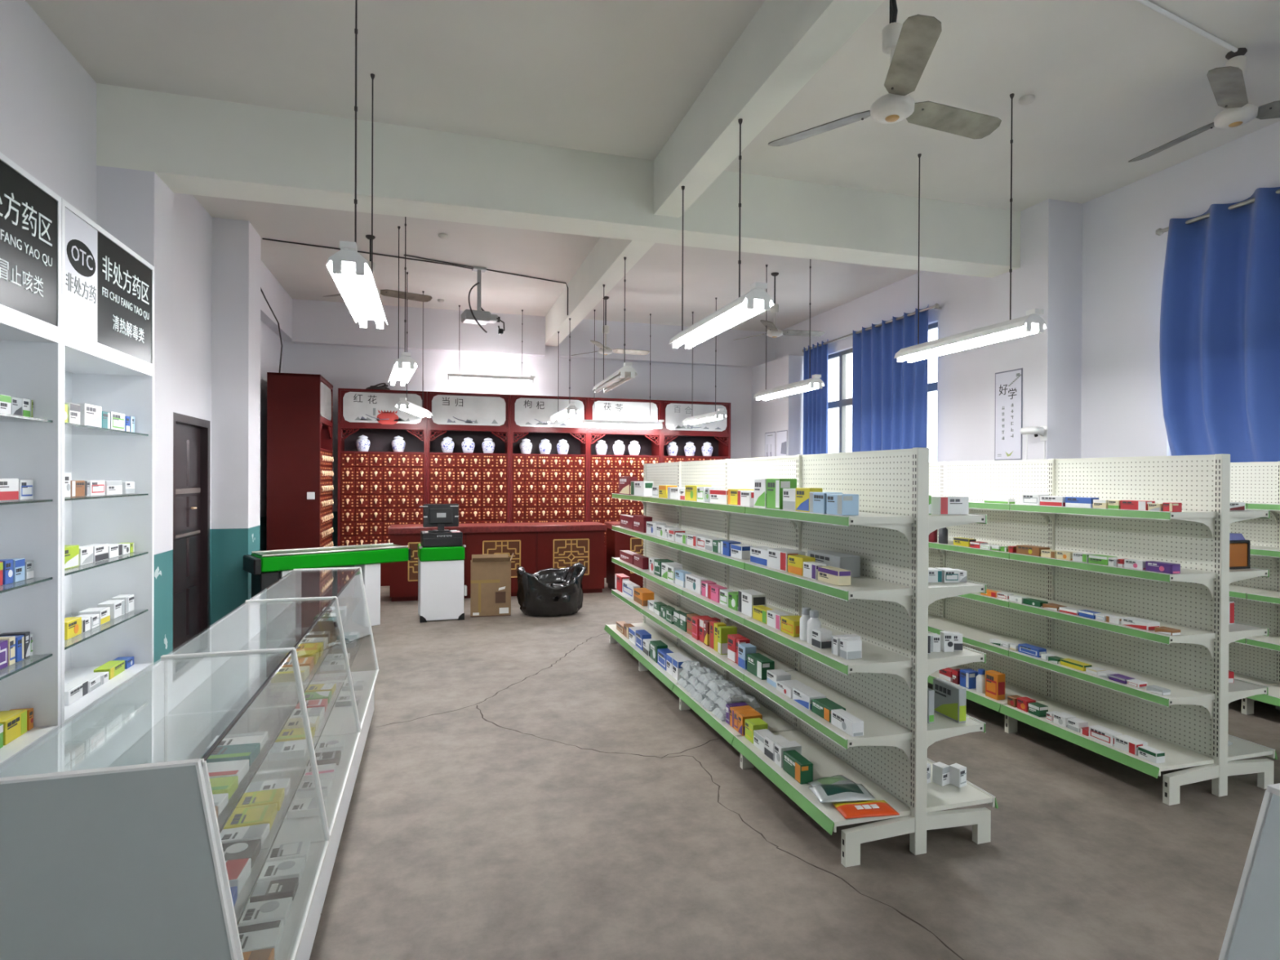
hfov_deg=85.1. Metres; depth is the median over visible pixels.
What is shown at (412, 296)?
ceiling fan
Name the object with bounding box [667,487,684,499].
box
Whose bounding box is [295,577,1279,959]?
floor
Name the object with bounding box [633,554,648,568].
box
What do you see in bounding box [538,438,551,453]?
jar
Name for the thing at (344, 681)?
glass shelf
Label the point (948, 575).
box
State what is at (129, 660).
box
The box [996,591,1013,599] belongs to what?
box
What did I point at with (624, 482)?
box
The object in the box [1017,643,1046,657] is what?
box
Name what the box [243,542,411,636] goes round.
counter
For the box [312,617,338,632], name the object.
box
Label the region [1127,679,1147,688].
box
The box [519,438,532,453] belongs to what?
jar
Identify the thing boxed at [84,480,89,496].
box
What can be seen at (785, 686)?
box
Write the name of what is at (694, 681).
pack
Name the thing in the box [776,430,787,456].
poster
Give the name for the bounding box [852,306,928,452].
curtain
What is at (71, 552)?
box
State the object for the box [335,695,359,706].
box
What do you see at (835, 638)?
box
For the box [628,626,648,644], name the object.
box
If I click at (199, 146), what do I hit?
beam
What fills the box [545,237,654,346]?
beam
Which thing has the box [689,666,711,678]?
pack
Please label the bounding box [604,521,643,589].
desk
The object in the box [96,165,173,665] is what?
pilaster
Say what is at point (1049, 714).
box
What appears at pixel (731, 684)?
pack
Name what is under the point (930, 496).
box
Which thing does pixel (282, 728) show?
glass shelf
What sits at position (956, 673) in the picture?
box
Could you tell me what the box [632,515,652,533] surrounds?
box
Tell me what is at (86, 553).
box
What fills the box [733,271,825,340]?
ceiling fan
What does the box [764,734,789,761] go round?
box
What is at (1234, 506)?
box
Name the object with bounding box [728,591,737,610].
box
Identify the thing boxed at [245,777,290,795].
box
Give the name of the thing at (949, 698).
box
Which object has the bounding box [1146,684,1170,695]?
box
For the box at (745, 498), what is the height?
0.087 m
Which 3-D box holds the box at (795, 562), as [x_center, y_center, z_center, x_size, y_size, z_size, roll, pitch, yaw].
[0.788,0.416,3.411,0.070,0.086,0.146,0,0,-17]
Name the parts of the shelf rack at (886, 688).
shelf, shelf, shelf, upright post, shelf, panel, shelf, shelf, shelf, shelf, upright post, panel, shelf, upright post, shelf, shelf, shelf, panel, upright post, shelf, shelf, shelf, shelf, shelf, panel, upright post, shelf, shelf, shelf, shelf, shelf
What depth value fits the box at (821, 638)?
3.18 m
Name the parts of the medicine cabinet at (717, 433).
drawer, drawer, drawer, header frame, drawer, drawer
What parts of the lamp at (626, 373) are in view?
hanging rod, hanging rod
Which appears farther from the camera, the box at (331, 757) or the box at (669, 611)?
the box at (669, 611)
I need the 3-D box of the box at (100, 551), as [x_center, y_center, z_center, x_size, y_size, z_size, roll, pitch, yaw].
[-2.422,0.323,3.099,0.056,0.069,0.133,0,0,-16]
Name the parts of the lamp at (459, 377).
hanging rod, hanging rod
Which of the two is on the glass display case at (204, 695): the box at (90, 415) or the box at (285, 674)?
the box at (285, 674)
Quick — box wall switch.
[306,492,315,499]
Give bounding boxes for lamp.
[325,0,387,329]
[387,217,417,386]
[395,271,432,417]
[447,305,535,385]
[549,318,579,421]
[581,309,663,429]
[592,257,637,393]
[668,118,774,349]
[682,297,727,425]
[753,258,824,400]
[893,93,1047,363]
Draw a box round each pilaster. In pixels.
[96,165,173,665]
[211,217,260,626]
[751,355,804,457]
[990,199,1082,460]
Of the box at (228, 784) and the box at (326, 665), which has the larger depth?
the box at (326, 665)
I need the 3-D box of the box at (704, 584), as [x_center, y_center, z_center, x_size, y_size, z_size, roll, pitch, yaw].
[0.449,0.712,4.554,0.061,0.095,0.111,0,0,-17]
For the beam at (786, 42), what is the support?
attached to the ceiling
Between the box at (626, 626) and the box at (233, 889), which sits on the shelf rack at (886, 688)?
the box at (626, 626)
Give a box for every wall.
[0,0,283,627]
[283,341,751,546]
[776,121,1279,462]
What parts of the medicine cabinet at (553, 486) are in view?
drawer, drawer, drawer, drawer, drawer, drawer, drawer, drawer, drawer, drawer, drawer, drawer, drawer, drawer, drawer, drawer, drawer, drawer, header frame, drawer, drawer, drawer, drawer, drawer, drawer, drawer, drawer, drawer, drawer, drawer, drawer, drawer, drawer, drawer, drawer, drawer, drawer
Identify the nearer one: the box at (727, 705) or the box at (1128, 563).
the box at (1128, 563)
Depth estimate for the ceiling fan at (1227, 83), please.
4.13 m
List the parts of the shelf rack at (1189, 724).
shelf, panel, upright post, shelf, shelf, shelf, shelf, panel, shelf, upright post, shelf, shelf, shelf, shelf, panel, shelf, upright post, shelf, shelf, shelf, shelf, shelf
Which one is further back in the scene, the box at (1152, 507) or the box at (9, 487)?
the box at (1152, 507)
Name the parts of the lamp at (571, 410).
hanging rod, hanging rod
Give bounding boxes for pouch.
[808,774,856,786]
[808,782,876,802]
[832,800,899,818]
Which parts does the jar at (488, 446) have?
jar lid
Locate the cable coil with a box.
[365,382,390,390]
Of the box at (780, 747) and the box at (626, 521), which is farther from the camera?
the box at (626, 521)
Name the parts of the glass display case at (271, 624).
glass, glass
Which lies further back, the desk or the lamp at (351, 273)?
the desk
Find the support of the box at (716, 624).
on the shelf rack at (886, 688)
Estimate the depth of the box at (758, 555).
3.79 m
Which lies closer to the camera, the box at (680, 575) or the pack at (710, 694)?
the pack at (710, 694)
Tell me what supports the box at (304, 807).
on the glass display case at (204, 695)
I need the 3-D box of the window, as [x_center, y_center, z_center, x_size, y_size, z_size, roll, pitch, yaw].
[3.249,-0.632,9.813,0.230,2.590,3.000,0,0,-16]
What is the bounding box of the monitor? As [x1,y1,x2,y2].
[419,503,458,532]
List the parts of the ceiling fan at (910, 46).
fan blade, down rod, fan motor, fan blade, fan blade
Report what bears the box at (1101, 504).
on the shelf rack at (1189, 724)
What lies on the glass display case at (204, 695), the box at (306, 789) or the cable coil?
the box at (306, 789)
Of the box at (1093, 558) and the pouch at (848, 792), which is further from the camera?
the box at (1093, 558)
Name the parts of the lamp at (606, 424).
hanging rod, hanging rod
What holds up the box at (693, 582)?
on the shelf rack at (886, 688)
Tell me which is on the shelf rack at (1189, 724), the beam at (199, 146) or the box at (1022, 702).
the box at (1022, 702)
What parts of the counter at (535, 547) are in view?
lattice panel, lattice panel, lattice panel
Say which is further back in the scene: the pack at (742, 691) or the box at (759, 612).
the pack at (742, 691)
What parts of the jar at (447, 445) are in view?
jar lid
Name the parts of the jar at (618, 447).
jar lid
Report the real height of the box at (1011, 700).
0.055 m
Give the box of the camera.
[1020,425,1047,459]
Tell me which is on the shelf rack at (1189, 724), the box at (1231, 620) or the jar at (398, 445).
the box at (1231, 620)
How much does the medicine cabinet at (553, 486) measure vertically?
2.845 m
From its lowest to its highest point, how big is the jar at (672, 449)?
0.244 m
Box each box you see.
[0,394,11,414]
[0,478,18,501]
[0,559,13,584]
[0,561,3,586]
[0,631,30,658]
[0,635,15,665]
[0,635,23,662]
[0,640,8,669]
[0,709,26,745]
[0,723,3,748]
[5,558,25,582]
[9,707,33,730]
[11,396,22,416]
[17,480,33,500]
[22,398,30,417]
[24,560,33,579]
[29,399,33,417]
[30,633,32,655]
[64,402,79,424]
[64,404,67,422]
[64,473,71,497]
[64,545,79,569]
[64,617,81,639]
[64,680,88,706]
[68,675,100,692]
[71,480,84,497]
[71,480,105,496]
[74,403,102,427]
[75,613,99,628]
[79,546,93,565]
[79,607,110,625]
[81,617,90,632]
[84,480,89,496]
[84,543,108,562]
[84,671,108,684]
[93,660,124,679]
[97,599,124,618]
[101,411,110,428]
[105,480,122,494]
[106,411,124,431]
[108,543,122,558]
[111,594,133,613]
[113,656,133,669]
[118,542,133,552]
[122,481,134,493]
[122,543,129,555]
[124,416,129,431]
[128,416,134,432]
[200,742,260,766]
[206,731,267,750]
[206,759,248,783]
[209,775,238,799]
[213,792,228,815]
[214,805,217,817]
[220,822,269,845]
[222,803,277,831]
[222,839,261,867]
[225,857,251,894]
[230,885,237,906]
[235,787,284,810]
[236,897,292,926]
[237,919,283,955]
[242,947,274,959]
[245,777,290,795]
[249,876,298,902]
[257,857,305,882]
[263,839,310,862]
[267,738,307,761]
[271,665,309,683]
[275,727,315,742]
[280,656,314,673]
[283,715,319,731]
[285,647,319,664]
[287,796,326,818]
[288,706,324,720]
[293,642,323,657]
[295,697,328,711]
[295,778,332,799]
[299,636,328,649]
[303,763,336,781]
[304,631,329,643]
[304,690,331,703]
[305,683,336,695]
[310,750,341,765]
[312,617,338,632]
[314,613,341,619]
[315,738,344,752]
[319,609,344,621]
[320,659,345,671]
[322,605,346,617]
[324,653,350,661]
[333,639,356,648]
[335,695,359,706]
[336,631,359,640]
[342,680,365,691]
[614,573,630,592]
[616,621,626,634]
[618,476,636,494]
[619,550,638,564]
[620,514,633,529]
[622,580,639,599]
[623,623,635,639]
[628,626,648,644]
[631,480,653,496]
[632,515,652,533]
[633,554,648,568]
[633,587,653,605]
[635,629,651,650]
[642,638,657,656]
[646,521,666,536]
[647,600,658,612]
[649,557,660,573]
[649,640,667,662]
[652,485,658,497]
[653,559,674,577]
[653,601,666,616]
[656,524,673,538]
[657,648,673,670]
[658,484,676,498]
[660,604,675,619]
[661,561,682,579]
[665,527,680,539]
[666,608,676,624]
[666,652,684,675]
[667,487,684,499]
[667,564,682,582]
[668,529,685,541]
[672,656,691,680]
[673,610,684,627]
[675,532,687,544]
[675,569,691,587]
[680,489,684,500]
[680,612,693,631]
[684,484,711,501]
[685,573,707,594]
[686,613,699,635]
[687,533,705,546]
[692,615,711,639]
[697,486,713,502]
[697,535,716,549]
[699,617,720,643]
[701,580,716,597]
[703,619,714,646]
[705,488,721,502]
[705,537,728,551]
[708,584,727,602]
[709,488,728,504]
[709,620,719,648]
[712,540,720,553]
[713,622,726,652]
[717,625,737,654]
[720,540,741,555]
[720,588,735,606]
[725,702,748,724]
[727,488,754,505]
[727,633,746,662]
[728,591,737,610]
[729,705,752,728]
[730,543,752,559]
[733,708,757,731]
[736,638,750,664]
[737,490,754,506]
[737,589,766,617]
[737,643,755,669]
[737,711,762,735]
[744,717,768,743]
[746,653,774,679]
[750,546,773,566]
[752,604,773,623]
[753,478,766,507]
[753,728,773,752]
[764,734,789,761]
[766,478,796,509]
[766,609,789,631]
[766,668,791,688]
[767,547,805,572]
[774,740,801,768]
[776,679,807,697]
[781,615,800,636]
[782,488,795,511]
[782,749,813,784]
[787,554,815,576]
[792,685,826,710]
[795,487,822,512]
[803,561,826,579]
[807,550,860,577]
[809,492,842,513]
[811,627,831,648]
[811,697,845,722]
[817,565,850,586]
[826,493,858,515]
[831,634,861,656]
[831,708,863,737]
[840,637,862,659]
[927,687,933,723]
[927,763,930,783]
[928,495,931,514]
[928,567,942,582]
[928,633,930,653]
[928,633,940,652]
[931,496,968,515]
[932,761,949,786]
[933,678,966,722]
[934,567,959,582]
[938,667,952,681]
[940,631,954,652]
[949,763,966,787]
[951,631,962,650]
[951,668,959,684]
[953,537,976,546]
[955,568,967,582]
[960,668,978,688]
[969,541,987,548]
[980,543,995,550]
[980,589,999,597]
[983,497,1014,503]
[985,670,1004,700]
[989,638,1005,646]
[991,545,1001,551]
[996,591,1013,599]
[1000,546,1008,551]
[1002,641,1014,648]
[1007,694,1022,707]
[1008,546,1016,552]
[1008,595,1029,603]
[1009,643,1021,650]
[1016,544,1049,555]
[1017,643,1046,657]
[1017,696,1035,711]
[1022,493,1049,505]
[1022,598,1048,607]
[1028,702,1048,716]
[1040,495,1071,506]
[1040,549,1057,558]
[1040,653,1055,660]
[1042,603,1066,610]
[1046,711,1060,722]
[1048,656,1063,663]
[1053,711,1075,727]
[1056,551,1077,560]
[1059,606,1079,615]
[1060,657,1092,671]
[1065,497,1098,507]
[1067,717,1088,732]
[1072,551,1094,562]
[1078,609,1101,618]
[1080,726,1088,736]
[1085,666,1106,675]
[1088,554,1116,565]
[1088,724,1122,746]
[1093,499,1115,508]
[1095,613,1114,621]
[1097,670,1118,678]
[1106,615,1121,624]
[1107,500,1119,509]
[1108,557,1124,566]
[1109,673,1134,684]
[1114,734,1147,755]
[1117,558,1126,567]
[1120,500,1155,510]
[1121,617,1159,630]
[1124,559,1146,569]
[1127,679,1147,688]
[1137,745,1164,763]
[1145,560,1180,573]
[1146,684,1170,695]
[1147,502,1163,511]
[1155,626,1180,635]
[1162,502,1182,511]
[1228,600,1234,624]
[1228,670,1234,683]
[1229,532,1250,568]
[1230,502,1244,511]
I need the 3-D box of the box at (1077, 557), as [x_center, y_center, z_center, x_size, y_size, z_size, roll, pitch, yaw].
[2.527,0.440,3.975,0.063,0.048,0.093,0,0,-17]
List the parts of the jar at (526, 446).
jar lid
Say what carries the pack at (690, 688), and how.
on the shelf rack at (886, 688)
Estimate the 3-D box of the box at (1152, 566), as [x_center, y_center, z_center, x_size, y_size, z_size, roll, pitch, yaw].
[2.652,0.443,3.541,0.058,0.048,0.137,0,0,-16]
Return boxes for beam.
[96,83,1020,278]
[260,259,292,341]
[292,298,776,368]
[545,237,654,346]
[653,0,884,217]
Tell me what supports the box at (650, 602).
on the shelf rack at (886, 688)
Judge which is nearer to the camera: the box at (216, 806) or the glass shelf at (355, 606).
the box at (216, 806)
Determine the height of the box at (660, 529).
0.090 m
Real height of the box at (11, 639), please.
0.096 m
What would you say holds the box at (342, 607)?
on the glass display case at (271, 624)
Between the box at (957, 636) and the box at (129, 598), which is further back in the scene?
the box at (129, 598)
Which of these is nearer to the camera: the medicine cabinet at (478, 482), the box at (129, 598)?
the box at (129, 598)
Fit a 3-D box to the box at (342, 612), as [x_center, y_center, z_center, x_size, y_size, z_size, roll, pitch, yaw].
[-1.712,0.758,3.872,0.120,0.051,0.101,0,0,-13]
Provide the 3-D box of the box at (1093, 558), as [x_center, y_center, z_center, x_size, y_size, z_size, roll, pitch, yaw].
[2.564,0.442,3.867,0.072,0.046,0.116,0,0,-16]
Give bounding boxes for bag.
[516,561,586,617]
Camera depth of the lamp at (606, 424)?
10.85 m
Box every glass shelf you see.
[0,413,53,422]
[0,499,53,505]
[0,577,52,593]
[0,653,52,679]
[64,422,148,435]
[64,493,148,500]
[64,551,148,575]
[64,608,147,649]
[219,706,295,833]
[236,768,305,924]
[297,637,337,704]
[306,680,344,766]
[337,606,355,636]
[344,644,360,679]
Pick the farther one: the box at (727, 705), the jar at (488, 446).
the jar at (488, 446)
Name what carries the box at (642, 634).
on the shelf rack at (886, 688)
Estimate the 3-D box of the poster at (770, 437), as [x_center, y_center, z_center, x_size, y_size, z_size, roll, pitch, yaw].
[2.180,-0.396,11.700,0.008,0.810,0.380,0,0,-16]
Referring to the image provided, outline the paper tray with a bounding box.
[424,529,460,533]
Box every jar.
[355,435,370,451]
[391,435,405,452]
[440,436,454,453]
[461,437,475,453]
[481,437,494,453]
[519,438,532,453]
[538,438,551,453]
[556,439,568,454]
[595,440,607,454]
[613,440,624,454]
[628,440,639,455]
[666,441,678,455]
[684,441,695,456]
[701,441,713,456]
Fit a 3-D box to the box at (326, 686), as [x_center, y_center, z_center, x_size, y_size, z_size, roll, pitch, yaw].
[-1.518,0.997,3.316,0.120,0.031,0.101,0,0,-13]
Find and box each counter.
[243,542,411,636]
[387,521,606,601]
[417,543,466,622]
[1217,782,1279,959]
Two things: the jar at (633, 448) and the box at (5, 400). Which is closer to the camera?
the box at (5, 400)
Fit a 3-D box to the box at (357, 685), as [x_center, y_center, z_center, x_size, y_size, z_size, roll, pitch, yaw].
[-1.759,1.264,4.289,0.120,0.031,0.101,0,0,-13]
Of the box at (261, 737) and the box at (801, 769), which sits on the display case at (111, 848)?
the box at (261, 737)
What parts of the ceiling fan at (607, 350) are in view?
fan blade, fan motor, down rod, fan blade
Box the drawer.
[420,529,462,547]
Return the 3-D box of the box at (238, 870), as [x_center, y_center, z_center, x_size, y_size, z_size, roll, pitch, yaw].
[-1.063,1.001,1.751,0.130,0.041,0.101,0,0,-13]
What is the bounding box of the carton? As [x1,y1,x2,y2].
[470,552,513,617]
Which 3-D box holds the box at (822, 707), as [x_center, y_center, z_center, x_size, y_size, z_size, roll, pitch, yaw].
[0.857,1.047,3.179,0.082,0.056,0.159,0,0,-17]
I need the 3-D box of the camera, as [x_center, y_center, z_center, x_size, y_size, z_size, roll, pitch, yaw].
[3.618,-0.239,6.411,0.240,0.523,0.200,0,0,-16]
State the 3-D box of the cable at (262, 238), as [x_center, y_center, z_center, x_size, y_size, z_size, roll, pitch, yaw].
[-3.067,-2.607,8.069,2.292,0.019,0.045,0,0,-27]
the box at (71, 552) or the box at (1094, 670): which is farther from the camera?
the box at (1094, 670)
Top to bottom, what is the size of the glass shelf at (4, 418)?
0.008 m
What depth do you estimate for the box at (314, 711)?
2.96 m
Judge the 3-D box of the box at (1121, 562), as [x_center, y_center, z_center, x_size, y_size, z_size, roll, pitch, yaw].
[2.595,0.445,3.738,0.061,0.042,0.028,0,0,-17]
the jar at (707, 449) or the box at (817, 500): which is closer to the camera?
the box at (817, 500)
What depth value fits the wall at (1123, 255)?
6.27 m
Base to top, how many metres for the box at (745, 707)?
0.105 m
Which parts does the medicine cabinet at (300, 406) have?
drawer, drawer, drawer, drawer, drawer, drawer, drawer, drawer, drawer, drawer, drawer, drawer, drawer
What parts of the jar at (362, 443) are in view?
jar lid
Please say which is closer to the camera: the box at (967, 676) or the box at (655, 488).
the box at (967, 676)
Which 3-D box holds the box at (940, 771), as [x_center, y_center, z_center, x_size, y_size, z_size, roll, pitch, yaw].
[1.403,1.369,3.252,0.053,0.085,0.056,0,0,-31]
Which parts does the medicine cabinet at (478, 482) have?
drawer, drawer, drawer, drawer, drawer, drawer, drawer, drawer, drawer, drawer, drawer, drawer, drawer, drawer, header frame, drawer, drawer, drawer, drawer, drawer, drawer, drawer, drawer, drawer, drawer, drawer, drawer, drawer, drawer, drawer, drawer, drawer, drawer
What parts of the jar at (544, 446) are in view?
jar lid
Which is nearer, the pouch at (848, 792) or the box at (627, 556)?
the pouch at (848, 792)
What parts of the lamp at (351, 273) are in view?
hanging rod, hanging rod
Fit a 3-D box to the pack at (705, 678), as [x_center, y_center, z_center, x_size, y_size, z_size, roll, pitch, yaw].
[0.452,1.267,4.468,0.117,0.051,0.158,0,0,-17]
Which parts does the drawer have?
drawer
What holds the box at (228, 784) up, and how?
on the display case at (111, 848)
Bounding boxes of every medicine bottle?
[799,607,810,640]
[807,609,821,644]
[928,528,937,542]
[938,527,947,543]
[976,668,985,693]
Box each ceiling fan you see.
[323,235,431,302]
[570,296,649,355]
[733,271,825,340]
[768,0,1001,146]
[1128,48,1279,162]
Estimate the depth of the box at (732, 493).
4.11 m
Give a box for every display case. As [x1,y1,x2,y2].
[0,648,329,959]
[162,596,360,913]
[248,566,378,783]
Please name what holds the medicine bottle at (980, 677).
on the shelf rack at (1189, 724)
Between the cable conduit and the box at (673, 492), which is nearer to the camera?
the cable conduit
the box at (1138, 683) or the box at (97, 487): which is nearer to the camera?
the box at (97, 487)
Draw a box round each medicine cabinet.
[266,372,333,603]
[337,387,426,586]
[426,391,510,523]
[509,394,588,523]
[587,397,662,577]
[661,400,730,462]
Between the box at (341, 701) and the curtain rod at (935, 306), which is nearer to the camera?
the box at (341, 701)
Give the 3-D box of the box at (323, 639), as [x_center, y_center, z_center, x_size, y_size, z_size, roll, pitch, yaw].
[-1.534,0.767,3.267,0.120,0.041,0.091,0,0,-13]
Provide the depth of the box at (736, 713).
3.92 m
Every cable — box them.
[260,287,282,373]
[262,238,472,269]
[404,254,568,315]
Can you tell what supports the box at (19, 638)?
on the display cabinet at (30, 212)
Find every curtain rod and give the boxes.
[802,302,941,352]
[1155,189,1279,235]
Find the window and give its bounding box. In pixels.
[827,322,937,453]
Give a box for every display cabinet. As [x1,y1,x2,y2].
[0,151,61,768]
[61,198,154,728]
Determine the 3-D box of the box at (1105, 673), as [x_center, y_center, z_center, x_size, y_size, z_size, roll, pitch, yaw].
[2.571,1.068,3.835,0.082,0.025,0.058,0,0,-17]
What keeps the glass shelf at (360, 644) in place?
attached to the glass display case at (271, 624)
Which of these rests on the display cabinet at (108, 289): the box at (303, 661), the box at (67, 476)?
the box at (67, 476)
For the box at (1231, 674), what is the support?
on the shelf rack at (1189, 724)
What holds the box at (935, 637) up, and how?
on the shelf rack at (886, 688)
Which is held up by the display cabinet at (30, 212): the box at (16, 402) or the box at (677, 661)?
the box at (16, 402)
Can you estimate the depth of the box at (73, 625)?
2.86 m
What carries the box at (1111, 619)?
on the shelf rack at (1189, 724)
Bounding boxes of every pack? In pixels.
[676,676,690,688]
[679,669,693,680]
[680,660,700,671]
[684,684,697,694]
[687,675,701,686]
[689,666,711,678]
[690,690,707,702]
[694,682,711,694]
[697,673,719,685]
[700,697,719,711]
[706,666,717,674]
[706,679,730,693]
[706,689,720,702]
[711,706,725,720]
[715,697,738,711]
[716,687,744,702]
[717,674,725,679]
[721,680,736,687]
[730,686,746,694]
[738,694,760,708]
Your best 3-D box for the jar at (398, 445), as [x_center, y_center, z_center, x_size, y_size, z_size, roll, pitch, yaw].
[-3.575,-0.532,10.328,0.195,0.244,0.197,0,0,-15]
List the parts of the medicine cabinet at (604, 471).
drawer, drawer, drawer, drawer, drawer, drawer, drawer, drawer, drawer, drawer, drawer, drawer, drawer, drawer, drawer, drawer, drawer, drawer, header frame, drawer, drawer, drawer, drawer, drawer, drawer, drawer, drawer, drawer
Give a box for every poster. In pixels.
[764,431,775,457]
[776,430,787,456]
[994,368,1022,460]
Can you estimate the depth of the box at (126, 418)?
3.37 m
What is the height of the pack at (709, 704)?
0.052 m
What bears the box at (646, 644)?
on the shelf rack at (886, 688)
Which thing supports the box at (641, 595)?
on the shelf rack at (886, 688)
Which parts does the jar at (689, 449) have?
jar lid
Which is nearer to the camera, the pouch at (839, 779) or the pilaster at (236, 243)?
the pouch at (839, 779)
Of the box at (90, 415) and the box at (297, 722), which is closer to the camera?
the box at (297, 722)
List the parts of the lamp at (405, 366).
hanging rod, hanging rod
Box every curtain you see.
[802,339,827,454]
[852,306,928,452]
[1159,186,1279,462]
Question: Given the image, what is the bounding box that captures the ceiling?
[25,0,1279,332]
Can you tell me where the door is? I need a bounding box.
[173,412,209,652]
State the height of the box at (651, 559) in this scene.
0.118 m
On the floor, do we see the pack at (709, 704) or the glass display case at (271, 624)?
the glass display case at (271, 624)
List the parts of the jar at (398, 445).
jar lid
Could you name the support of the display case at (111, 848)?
on the floor
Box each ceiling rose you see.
[437,298,444,302]
[438,233,448,239]
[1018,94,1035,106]
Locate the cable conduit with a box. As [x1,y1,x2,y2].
[1134,0,1238,52]
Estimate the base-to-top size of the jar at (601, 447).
0.244 m
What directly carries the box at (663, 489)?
on the shelf rack at (886, 688)
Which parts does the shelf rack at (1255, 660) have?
shelf, shelf, shelf, shelf, shelf, shelf, shelf, shelf, shelf, upright post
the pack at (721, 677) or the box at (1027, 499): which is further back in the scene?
the pack at (721, 677)
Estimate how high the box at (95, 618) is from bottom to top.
0.053 m
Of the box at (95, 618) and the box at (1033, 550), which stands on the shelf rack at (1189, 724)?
the box at (1033, 550)
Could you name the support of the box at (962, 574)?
on the shelf rack at (886, 688)
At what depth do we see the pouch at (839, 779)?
3.22 m
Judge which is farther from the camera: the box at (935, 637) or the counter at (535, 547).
the counter at (535, 547)
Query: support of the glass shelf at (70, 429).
attached to the display cabinet at (108, 289)
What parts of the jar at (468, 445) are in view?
jar lid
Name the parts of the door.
panel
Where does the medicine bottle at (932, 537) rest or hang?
on the shelf rack at (1189, 724)
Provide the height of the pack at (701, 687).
0.052 m
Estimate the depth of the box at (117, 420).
3.26 m
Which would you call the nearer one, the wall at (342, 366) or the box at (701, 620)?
the box at (701, 620)
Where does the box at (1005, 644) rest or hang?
on the shelf rack at (1189, 724)
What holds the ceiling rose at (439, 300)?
attached to the ceiling
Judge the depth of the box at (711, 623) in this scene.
4.43 m
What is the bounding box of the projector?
[461,266,504,334]
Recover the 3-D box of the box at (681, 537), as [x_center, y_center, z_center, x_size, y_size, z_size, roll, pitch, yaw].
[0.316,0.417,4.991,0.058,0.066,0.220,0,0,-16]
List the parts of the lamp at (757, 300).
hanging rod, hanging rod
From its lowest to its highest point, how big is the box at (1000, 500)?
0.034 m
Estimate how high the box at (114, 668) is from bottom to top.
0.050 m
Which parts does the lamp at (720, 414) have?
hanging rod, hanging rod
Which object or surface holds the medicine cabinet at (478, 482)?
on the floor
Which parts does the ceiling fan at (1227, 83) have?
fan blade, fan blade, fan motor, fan blade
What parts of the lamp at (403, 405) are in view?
hanging rod, hanging rod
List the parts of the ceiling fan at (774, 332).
fan blade, fan blade, fan motor, down rod, fan blade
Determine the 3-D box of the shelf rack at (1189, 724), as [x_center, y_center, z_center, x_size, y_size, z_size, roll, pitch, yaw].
[2.383,0.722,5.459,0.850,1.730,4.038,0,0,-16]
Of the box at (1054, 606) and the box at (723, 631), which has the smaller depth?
the box at (1054, 606)
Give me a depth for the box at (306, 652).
3.01 m
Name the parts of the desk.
lattice panel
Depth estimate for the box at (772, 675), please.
3.62 m
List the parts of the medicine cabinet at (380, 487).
drawer, drawer, drawer, drawer, drawer, drawer, drawer, drawer, drawer, drawer, drawer, drawer, drawer, drawer, drawer, drawer, drawer, drawer, drawer, drawer, drawer, header frame, drawer, drawer, drawer, drawer, drawer, drawer, drawer, drawer, drawer, drawer, drawer, drawer, drawer, drawer, drawer, drawer, drawer, drawer, drawer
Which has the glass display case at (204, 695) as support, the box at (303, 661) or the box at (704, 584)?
the box at (303, 661)
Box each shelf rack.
[604,447,998,866]
[927,453,1277,805]
[1228,461,1279,714]
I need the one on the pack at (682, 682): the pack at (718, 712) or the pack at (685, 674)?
the pack at (685, 674)
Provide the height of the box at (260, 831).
0.026 m
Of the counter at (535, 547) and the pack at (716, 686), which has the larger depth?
the counter at (535, 547)
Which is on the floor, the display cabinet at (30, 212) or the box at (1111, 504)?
the display cabinet at (30, 212)
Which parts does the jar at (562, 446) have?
jar lid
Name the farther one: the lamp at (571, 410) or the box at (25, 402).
the lamp at (571, 410)
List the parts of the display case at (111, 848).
panel, frame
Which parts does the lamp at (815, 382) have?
hanging rod, hanging rod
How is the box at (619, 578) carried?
on the shelf rack at (886, 688)
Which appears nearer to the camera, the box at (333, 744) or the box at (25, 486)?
the box at (25, 486)
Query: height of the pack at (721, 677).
0.051 m
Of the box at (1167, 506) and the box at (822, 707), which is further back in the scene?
the box at (1167, 506)
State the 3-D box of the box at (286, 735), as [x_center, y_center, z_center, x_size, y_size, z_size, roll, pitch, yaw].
[-1.343,1.000,2.719,0.120,0.031,0.111,0,0,-14]
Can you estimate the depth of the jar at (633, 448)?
11.29 m
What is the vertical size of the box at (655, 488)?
0.089 m
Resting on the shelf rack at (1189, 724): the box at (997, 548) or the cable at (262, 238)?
the box at (997, 548)
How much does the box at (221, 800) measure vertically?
0.026 m
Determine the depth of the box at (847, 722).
2.97 m
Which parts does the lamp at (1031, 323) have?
hanging rod, hanging rod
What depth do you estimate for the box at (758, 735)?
3.66 m
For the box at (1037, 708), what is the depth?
4.18 m
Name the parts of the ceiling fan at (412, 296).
fan blade, fan blade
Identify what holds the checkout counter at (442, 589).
on the floor
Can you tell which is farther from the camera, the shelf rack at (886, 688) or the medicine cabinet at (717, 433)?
the medicine cabinet at (717, 433)
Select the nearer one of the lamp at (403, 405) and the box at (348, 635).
the box at (348, 635)

